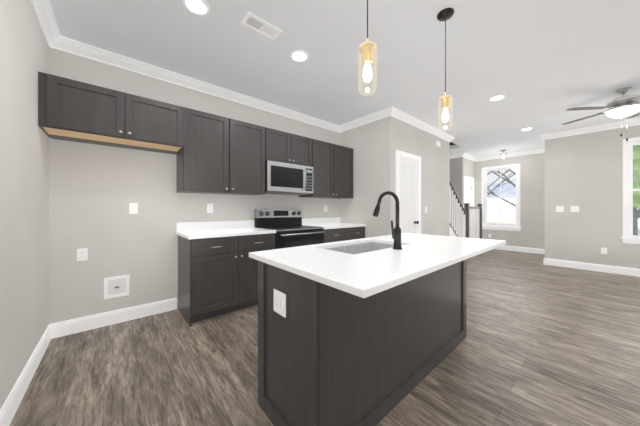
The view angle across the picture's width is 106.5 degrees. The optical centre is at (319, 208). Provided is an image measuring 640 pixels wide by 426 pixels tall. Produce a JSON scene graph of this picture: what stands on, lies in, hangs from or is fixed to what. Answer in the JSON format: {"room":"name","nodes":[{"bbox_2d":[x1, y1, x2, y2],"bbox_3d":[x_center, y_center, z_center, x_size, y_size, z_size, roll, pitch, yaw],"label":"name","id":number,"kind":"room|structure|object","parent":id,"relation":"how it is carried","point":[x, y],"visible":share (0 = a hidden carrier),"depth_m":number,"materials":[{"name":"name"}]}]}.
{"room":"kitchen","nodes":[
{"label":"kitchen","id":0,"kind":"room"},
{"bbox_2d":[0,0,48,409],"bbox_3d":[-0.181,-0.195,-0.571,0.120,2.750,7.370,0,0,-41],"label":"wall","id":1,"kind":"structure","parent":0,"point":[24,217],"depth_m":1.53,"materials":[{"name":"paint"}]},
{"bbox_2d":[0,323,52,425],"bbox_3d":[-0.100,1.113,-0.561,0.016,0.135,7.220,0,0,-41],"label":"baseboard","id":2,"kind":"structure","parent":1,"relation":"attached to","point":[10,406],"depth_m":1.52,"materials":[{"name":"white wood"}]},
{"bbox_2d":[30,0,61,49],"bbox_3d":[-0.096,-1.520,-0.518,0.078,0.100,7.160,0,0,-41],"label":"crown molding","id":3,"kind":"structure","parent":1,"relation":"attached to","point":[47,21],"depth_m":1.94,"materials":[{"name":"white wood"}]},
{"bbox_2d":[49,47,339,323],"bbox_3d":[-1.033,-0.195,3.478,3.870,2.750,0.120,0,0,-41],"label":"wall","id":4,"kind":"structure","parent":0,"point":[95,190],"depth_m":2.53,"materials":[{"name":"paint"}]},
{"bbox_2d":[77,248,87,260],"bbox_3d":[-2.293,0.440,2.306,0.072,0.116,0.008,0,0,-41],"label":"outlet","id":5,"kind":"object","parent":4,"relation":"attached to","point":[82,254],"visible":1,"depth_m":2.30,"materials":[{"name":"white plastic"}]},
{"bbox_2d":[38,71,183,153],"bbox_3d":[-1.923,-0.853,2.317,1.000,0.424,0.474,0,0,-41],"label":"upper cabinet","id":6,"kind":"object","parent":4,"relation":"attached to","point":[74,110],"visible":1,"depth_m":2.12,"materials":[{"name":"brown wood"}]},
{"bbox_2d":[53,298,176,338],"bbox_3d":[-2.063,1.113,2.502,0.975,0.135,0.016,0,0,-41],"label":"baseboard","id":7,"kind":"structure","parent":4,"relation":"attached to","point":[63,328],"depth_m":2.44,"materials":[{"name":"white wood"}]},
{"bbox_2d":[104,275,128,299],"bbox_3d":[-2.091,0.805,2.462,0.200,0.215,0.036,0,0,-41],"label":"outlet box","id":8,"kind":"object","parent":4,"relation":"attached to","point":[116,286],"visible":1,"depth_m":2.47,"materials":[{"name":"white plastic"}]},
{"bbox_2d":[129,203,137,213],"bbox_3d":[-1.997,-0.005,2.560,0.072,0.116,0.010,0,0,-41],"label":"light switch","id":9,"kind":"object","parent":4,"relation":"attached to","point":[133,208],"visible":1,"depth_m":2.56,"materials":[{"name":"white plastic"}]},
{"bbox_2d":[58,36,340,132],"bbox_3d":[-0.979,-1.520,3.393,3.660,0.100,0.078,0,0,-41],"label":"crown molding","id":10,"kind":"structure","parent":4,"relation":"attached to","point":[69,45],"depth_m":2.79,"materials":[{"name":"white wood"}]},
{"bbox_2d":[176,107,228,193],"bbox_3d":[-1.385,-0.647,2.840,0.492,0.905,0.384,0,0,-41],"label":"upper cabinet","id":11,"kind":"object","parent":4,"relation":"attached to","point":[202,161],"visible":0.94,"depth_m":2.71,"materials":[{"name":"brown wood"}]},
{"bbox_2d":[207,204,212,212],"bbox_3d":[-1.410,-0.010,3.066,0.072,0.116,0.008,0,0,-41],"label":"outlet","id":12,"kind":"object","parent":4,"relation":"attached to","point":[209,208],"visible":1,"depth_m":3.06,"materials":[{"name":"white plastic"}]},
{"bbox_2d":[224,118,264,195],"bbox_3d":[-1.014,-0.647,3.159,0.481,0.905,0.384,0,0,-41],"label":"upper cabinet","id":13,"kind":"object","parent":4,"relation":"attached to","point":[246,158],"visible":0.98,"depth_m":3.03,"materials":[{"name":"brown wood"}]},
{"bbox_2d":[265,127,311,166],"bbox_3d":[-0.528,-0.876,3.577,0.795,0.448,0.384,0,0,-41],"label":"upper cabinet","id":14,"kind":"object","parent":4,"relation":"attached to","point":[284,147],"visible":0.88,"depth_m":3.42,"materials":[{"name":"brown wood"}]},
{"bbox_2d":[265,160,312,194],"bbox_3d":[-0.511,-0.436,3.559,0.786,0.424,0.431,0,0,-41],"label":"microwave","id":15,"kind":"object","parent":14,"relation":"attached to","point":[281,178],"visible":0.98,"depth_m":3.39,"materials":[{"name":"metal"}]},
{"bbox_2d":[299,139,333,197],"bbox_3d":[-0.047,-0.647,3.990,0.467,0.905,0.384,0,0,-41],"label":"upper cabinet","id":16,"kind":"object","parent":4,"relation":"attached to","point":[323,166],"visible":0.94,"depth_m":3.87,"materials":[{"name":"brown wood"}]},
{"bbox_2d":[330,144,352,198],"bbox_3d":[0.320,-0.647,4.306,0.494,0.905,0.384,0,0,-41],"label":"upper cabinet","id":17,"kind":"object","parent":4,"relation":"attached to","point":[343,172],"visible":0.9,"depth_m":4.18,"materials":[{"name":"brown wood"}]},
{"bbox_2d":[9,249,639,425],"bbox_3d":[3.296,1.230,2.340,9.190,0.100,7.490,0,0,-41],"label":"floor","id":18,"kind":"structure","parent":0,"point":[541,344],"depth_m":1.79,"materials":[{"name":"brown wood"}]},
{"bbox_2d":[178,233,274,326],"bbox_3d":[-1.107,0.741,2.898,0.962,0.878,0.658,0,0,-41],"label":"base cabinet","id":19,"kind":"object","parent":18,"relation":"on","point":[217,276],"visible":0.83,"depth_m":2.58,"materials":[{"name":"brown wood"}]},
{"bbox_2d":[176,220,275,239],"bbox_3d":[-1.122,0.230,2.902,0.979,0.140,0.633,0,0,-41],"label":"countertop","id":20,"kind":"structure","parent":19,"relation":"on","point":[199,230],"depth_m":2.92,"materials":[{"name":"white stone"}]},
{"bbox_2d":[254,209,324,248],"bbox_3d":[-0.428,0.590,3.461,0.796,1.180,0.686,0,0,-41],"label":"range","id":21,"kind":"object","parent":18,"relation":"on","point":[289,228],"visible":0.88,"depth_m":3.42,"materials":[{"name":"metal"}]},
{"bbox_2d":[323,226,364,242],"bbox_3d":[0.231,0.741,4.049,0.964,0.878,0.658,0,0,-41],"label":"base cabinet","id":22,"kind":"object","parent":18,"relation":"on","point":[339,234],"visible":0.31,"depth_m":3.78,"materials":[{"name":"brown wood"}]},
{"bbox_2d":[302,217,365,228],"bbox_3d":[0.223,0.230,4.059,0.963,0.140,0.633,0,0,-41],"label":"countertop","id":23,"kind":"structure","parent":22,"relation":"on","point":[331,223],"depth_m":4.09,"materials":[{"name":"white stone"}]},
{"bbox_2d":[250,257,465,425],"bbox_3d":[0.470,0.739,1.840,1.796,0.884,0.602,0,0,-41],"label":"kitchen island","id":24,"kind":"object","parent":18,"relation":"on","point":[370,331],"depth_m":1.29,"materials":[{"name":"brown wood"}]},
{"bbox_2d":[274,289,285,317],"bbox_3d":[-0.212,0.490,1.248,0.009,0.118,0.118,0,0,-41],"label":"outlet","id":25,"kind":"object","parent":24,"relation":"attached to","point":[279,302],"visible":0.96,"depth_m":1.24,"materials":[{"name":"white plastic"}]},
{"bbox_2d":[249,233,504,300],"bbox_3d":[0.559,0.280,1.727,1.860,0.030,0.890,0,0,-41],"label":"island countertop","id":26,"kind":"structure","parent":24,"relation":"on","point":[363,275],"depth_m":1.25,"materials":[{"name":"white stone"}]},
{"bbox_2d":[321,241,393,252],"bbox_3d":[0.331,0.402,1.762,0.704,0.238,0.404,0,0,-41],"label":"sink","id":27,"kind":"object","parent":26,"relation":"in","point":[358,246],"depth_m":2.01,"materials":[{"name":"grey metal"}]},
{"bbox_2d":[373,191,401,249],"bbox_3d":[0.443,0.071,1.630,0.102,0.387,0.224,0,0,-41],"label":"faucet","id":28,"kind":"object","parent":26,"relation":"on","point":[396,233],"visible":1,"depth_m":1.57,"materials":[{"name":"black metal"}]},
{"bbox_2d":[450,226,457,236],"bbox_3d":[2.202,-0.080,5.526,3.405,2.520,0.987,0,0,-41],"label":"stairs","id":29,"kind":"structure","parent":18,"relation":"on","point":[452,233],"depth_m":5.71,"materials":[{"name":"white wood"}]},
{"bbox_2d":[450,181,482,238],"bbox_3d":[3.484,0.007,5.885,2.958,2.345,0.116,0,0,-41],"label":"stair railing","id":30,"kind":"object","parent":29,"relation":"attached to","point":[468,221],"visible":0.56,"depth_m":6.08,"materials":[{"name":"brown wood"}]},
{"bbox_2d":[49,0,639,157],"bbox_3d":[3.296,-1.620,2.340,9.190,0.100,7.490,0,0,-41],"label":"ceiling","id":31,"kind":"structure","parent":0,"point":[542,66],"depth_m":2.41,"materials":[{"name":"paint"}]},
{"bbox_2d":[182,0,209,15],"bbox_3d":[-0.953,-1.565,1.844,0.190,0.008,0.190,0,0,-41],"label":"recessed light","id":32,"kind":"object","parent":31,"relation":"in","point":[199,7],"visible":1,"depth_m":1.85,"materials":[{"name":"white plastic"}]},
{"bbox_2d":[241,12,281,40],"bbox_3d":[-0.501,-1.566,2.062,0.310,0.006,0.150,0,0,-41],"label":"ceiling vent","id":33,"kind":"object","parent":31,"relation":"in","point":[256,24],"visible":1,"depth_m":2.05,"materials":[{"name":"white metal"}]},
{"bbox_2d":[290,50,308,61],"bbox_3d":[-0.212,-1.565,2.455,0.190,0.008,0.190,0,0,-41],"label":"recessed light","id":34,"kind":"object","parent":31,"relation":"in","point":[299,56],"visible":1,"depth_m":2.45,"materials":[{"name":"white plastic"}]},
{"bbox_2d":[358,0,376,95],"bbox_3d":[0.262,-1.102,1.321,0.124,0.934,0.124,0,0,-41],"label":"pendant light","id":35,"kind":"object","parent":31,"relation":"hanging from","point":[367,49],"visible":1,"depth_m":1.30,"materials":[{"name":"brown metal"}]},
{"bbox_2d":[437,8,453,130],"bbox_3d":[1.010,-1.102,1.924,0.124,0.934,0.124,0,0,-41],"label":"pendant light","id":36,"kind":"object","parent":31,"relation":"hanging from","point":[445,14],"visible":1,"depth_m":1.91,"materials":[{"name":"brown metal"}]},
{"bbox_2d":[489,95,504,100],"bbox_3d":[2.502,-1.565,3.379,0.190,0.008,0.190,0,0,-41],"label":"recessed light","id":37,"kind":"object","parent":31,"relation":"in","point":[497,98],"visible":1,"depth_m":3.37,"materials":[{"name":"white plastic"}]},
{"bbox_2d":[499,150,506,159],"bbox_3d":[4.913,-1.450,6.402,0.172,0.239,0.172,0,0,-41],"label":"light","id":38,"kind":"object","parent":31,"relation":"attached to","point":[502,154],"visible":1,"depth_m":6.39,"materials":[{"name":"silver metal"}]},
{"bbox_2d":[562,87,639,140],"bbox_3d":[4.036,-1.230,3.137,1.257,0.679,1.251,0,0,-41],"label":"ceiling fan","id":39,"kind":"object","parent":31,"relation":"hanging from","point":[625,106],"visible":1,"depth_m":3.12,"materials":[{"name":"silver metal"}]},
{"bbox_2d":[340,116,394,237],"bbox_3d":[0.793,-0.195,4.230,0.120,2.750,1.120,0,0,-41],"label":"wall","id":40,"kind":"structure","parent":0,"point":[372,145],"depth_m":4.03,"materials":[{"name":"paint"}]},
{"bbox_2d":[338,109,387,131],"bbox_3d":[0.738,-1.520,4.143,0.078,0.100,1.020,0,0,-41],"label":"crown molding","id":41,"kind":"structure","parent":40,"relation":"attached to","point":[381,114],"depth_m":4.13,"materials":[{"name":"white wood"}]},
{"bbox_2d":[395,118,449,235],"bbox_3d":[1.991,-0.195,4.601,2.180,2.750,0.120,0,0,-41],"label":"wall","id":42,"kind":"structure","parent":0,"point":[435,176],"depth_m":4.68,"materials":[{"name":"paint"}]},
{"bbox_2d":[396,150,420,233],"bbox_3d":[1.500,0.113,4.167,0.820,2.135,0.138,0,0,-41],"label":"door frame","id":43,"kind":"structure","parent":42,"relation":"attached to","point":[408,156],"depth_m":4.33,"materials":[{"name":"white wood"}]},
{"bbox_2d":[399,158,418,233],"bbox_3d":[1.528,0.157,4.127,0.630,2.023,0.105,0,0,-41],"label":"pantry door","id":44,"kind":"structure","parent":42,"relation":"in","point":[408,222],"depth_m":4.16,"materials":[{"name":"white wood"}]},
{"bbox_2d":[386,107,454,141],"bbox_3d":[2.004,-1.520,4.495,2.456,0.100,0.098,0,0,-41],"label":"crown molding","id":45,"kind":"structure","parent":42,"relation":"attached to","point":[391,111],"depth_m":4.23,"materials":[{"name":"white wood"}]},
{"bbox_2d":[450,157,463,236],"bbox_3d":[3.819,-0.195,7.077,0.120,2.750,0.750,0,0,-41],"label":"wall","id":46,"kind":"structure","parent":0,"point":[456,171],"depth_m":6.87,"materials":[{"name":"paint"}]},
{"bbox_2d":[450,153,461,158],"bbox_3d":[3.740,-1.520,7.016,0.078,0.100,0.740,0,0,-41],"label":"crown molding","id":47,"kind":"structure","parent":46,"relation":"attached to","point":[458,155],"depth_m":6.83,"materials":[{"name":"white wood"}]},
{"bbox_2d":[464,158,474,206],"bbox_3d":[4.422,-0.195,7.180,0.930,2.750,0.120,0,0,-41],"label":"wall","id":48,"kind":"structure","parent":0,"point":[469,168],"depth_m":7.19,"materials":[{"name":"paint"}]},
{"bbox_2d":[465,180,471,206],"bbox_3d":[4.407,0.157,7.091,0.660,2.023,0.105,0,0,-41],"label":"closet door","id":49,"kind":"structure","parent":48,"relation":"in","point":[468,191],"depth_m":7.17,"materials":[{"name":"white wood"}]},
{"bbox_2d":[463,175,473,206],"bbox_3d":[4.371,0.113,7.125,0.850,2.135,0.138,0,0,-41],"label":"door frame","id":50,"kind":"structure","parent":48,"relation":"attached to","point":[468,178],"depth_m":7.04,"materials":[{"name":"white wood"}]},
{"bbox_2d":[462,153,477,159],"bbox_3d":[4.374,-1.520,7.008,1.028,0.100,0.078,0,0,-41],"label":"crown molding","id":51,"kind":"structure","parent":48,"relation":"attached to","point":[465,155],"depth_m":6.98,"materials":[{"name":"white wood"}]},
{"bbox_2d":[475,153,544,248],"bbox_3d":[5.189,-0.195,7.094,0.120,2.750,2.510,0,0,-41],"label":"wall","id":52,"kind":"structure","parent":0,"point":[530,233],"depth_m":6.49,"materials":[{"name":"paint"}]},
{"bbox_2d":[482,164,520,230],"bbox_3d":[5.259,-0.320,6.970,0.175,1.865,0.954,0,0,-41],"label":"window","id":53,"kind":"structure","parent":52,"relation":"in","point":[485,225],"depth_m":6.98,"materials":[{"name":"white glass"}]},
{"bbox_2d":[474,148,544,161],"bbox_3d":[5.358,-1.520,6.746,0.078,0.100,1.760,0,0,-41],"label":"crown molding","id":54,"kind":"structure","parent":52,"relation":"attached to","point":[536,151],"depth_m":6.65,"materials":[{"name":"white wood"}]},
{"bbox_2d":[495,245,544,253],"bbox_3d":[5.373,1.113,6.758,0.040,0.135,1.760,0,0,-41],"label":"baseboard","id":55,"kind":"structure","parent":52,"relation":"attached to","point":[510,248],"depth_m":6.56,"materials":[{"name":"white wood"}]},
{"bbox_2d":[545,139,551,258],"bbox_3d":[5.413,-0.195,5.553,1.550,2.750,0.120,0,0,-41],"label":"wall","id":56,"kind":"structure","parent":0,"point":[548,198],"depth_m":5.05,"materials":[{"name":"paint"}]},
{"bbox_2d":[552,125,639,268],"bbox_3d":[6.417,-0.195,3.290,0.120,2.750,4.620,0,0,-41],"label":"wall","id":57,"kind":"structure","parent":0,"point":[587,173],"depth_m":4.59,"materials":[{"name":"paint"}]},
{"bbox_2d":[556,206,563,211],"bbox_3d":[4.931,0.000,4.914,0.010,0.116,0.115,0,0,-41],"label":"light switch","id":58,"kind":"object","parent":57,"relation":"attached to","point":[559,208],"visible":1,"depth_m":4.91,"materials":[{"name":"white plastic"}]},
{"bbox_2d":[571,206,578,211],"bbox_3d":[5.068,0.000,4.755,0.010,0.116,0.115,0,0,-41],"label":"light switch","id":59,"kind":"object","parent":57,"relation":"attached to","point":[574,208],"visible":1,"depth_m":4.75,"materials":[{"name":"white plastic"}]},
{"bbox_2d":[539,118,639,139],"bbox_3d":[6.248,-1.520,3.335,0.078,0.100,4.728,0,0,-41],"label":"crown molding","id":60,"kind":"structure","parent":57,"relation":"attached to","point":[632,122],"depth_m":4.55,"materials":[{"name":"white wood"}]},
{"bbox_2d":[543,258,639,276],"bbox_3d":[6.311,1.113,3.309,0.016,0.135,4.726,0,0,-41],"label":"baseboard","id":61,"kind":"structure","parent":57,"relation":"attached to","point":[554,262],"depth_m":4.56,"materials":[{"name":"white wood"}]},
{"bbox_2d":[601,248,606,253],"bbox_3d":[5.313,0.785,4.471,0.008,0.116,0.072,0,0,-41],"label":"outlet","id":62,"kind":"object","parent":57,"relation":"attached to","point":[603,250],"visible":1,"depth_m":4.47,"materials":[{"name":"white plastic"}]},
{"bbox_2d":[621,137,639,243],"bbox_3d":[5.791,-0.320,3.975,0.175,1.865,0.979,0,0,-41],"label":"window","id":63,"kind":"structure","parent":57,"relation":"in","point":[628,175],"depth_m":4.27,"materials":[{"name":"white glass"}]},
{"label":"outside","id":64,"kind":"structure","parent":0,"visible":0},
{"bbox_2d":[487,222,639,235],"bbox_3d":[33.149,1.570,28.513,72.550,0.120,80.000,0,0,-41],"label":"ground","id":65,"kind":"structure","parent":64,"point":[502,223],"depth_m":25.22,"materials":[{"name":"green plant"}]},
{"bbox_2d":[487,170,514,195],"bbox_3d":[12.383,-2.722,14.984,3.725,8.528,4.491,0,0,-41],"label":"tree","id":66,"kind":"object","parent":65,"relation":"on","point":[502,181],"depth_m":14.69,"materials":[{"name":"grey plant"}]},
{"bbox_2d":[487,169,515,205],"bbox_3d":[8.888,-1.892,12.424,3.207,6.869,3.206,0,0,-41],"label":"tree","id":67,"kind":"object","parent":65,"relation":"on","point":[509,181],"depth_m":12.00,"materials":[{"name":"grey plant"}]},
{"bbox_2d":[487,182,515,221],"bbox_3d":[24.297,-0.945,30.792,8.600,4.950,7.600,0,0,-41],"label":"house","id":68,"kind":"structure","parent":65,"relation":"on","point":[503,205],"depth_m":28.47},
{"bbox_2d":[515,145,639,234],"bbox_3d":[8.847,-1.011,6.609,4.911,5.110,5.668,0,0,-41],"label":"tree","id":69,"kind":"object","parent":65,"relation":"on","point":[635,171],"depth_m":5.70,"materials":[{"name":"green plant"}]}
]}

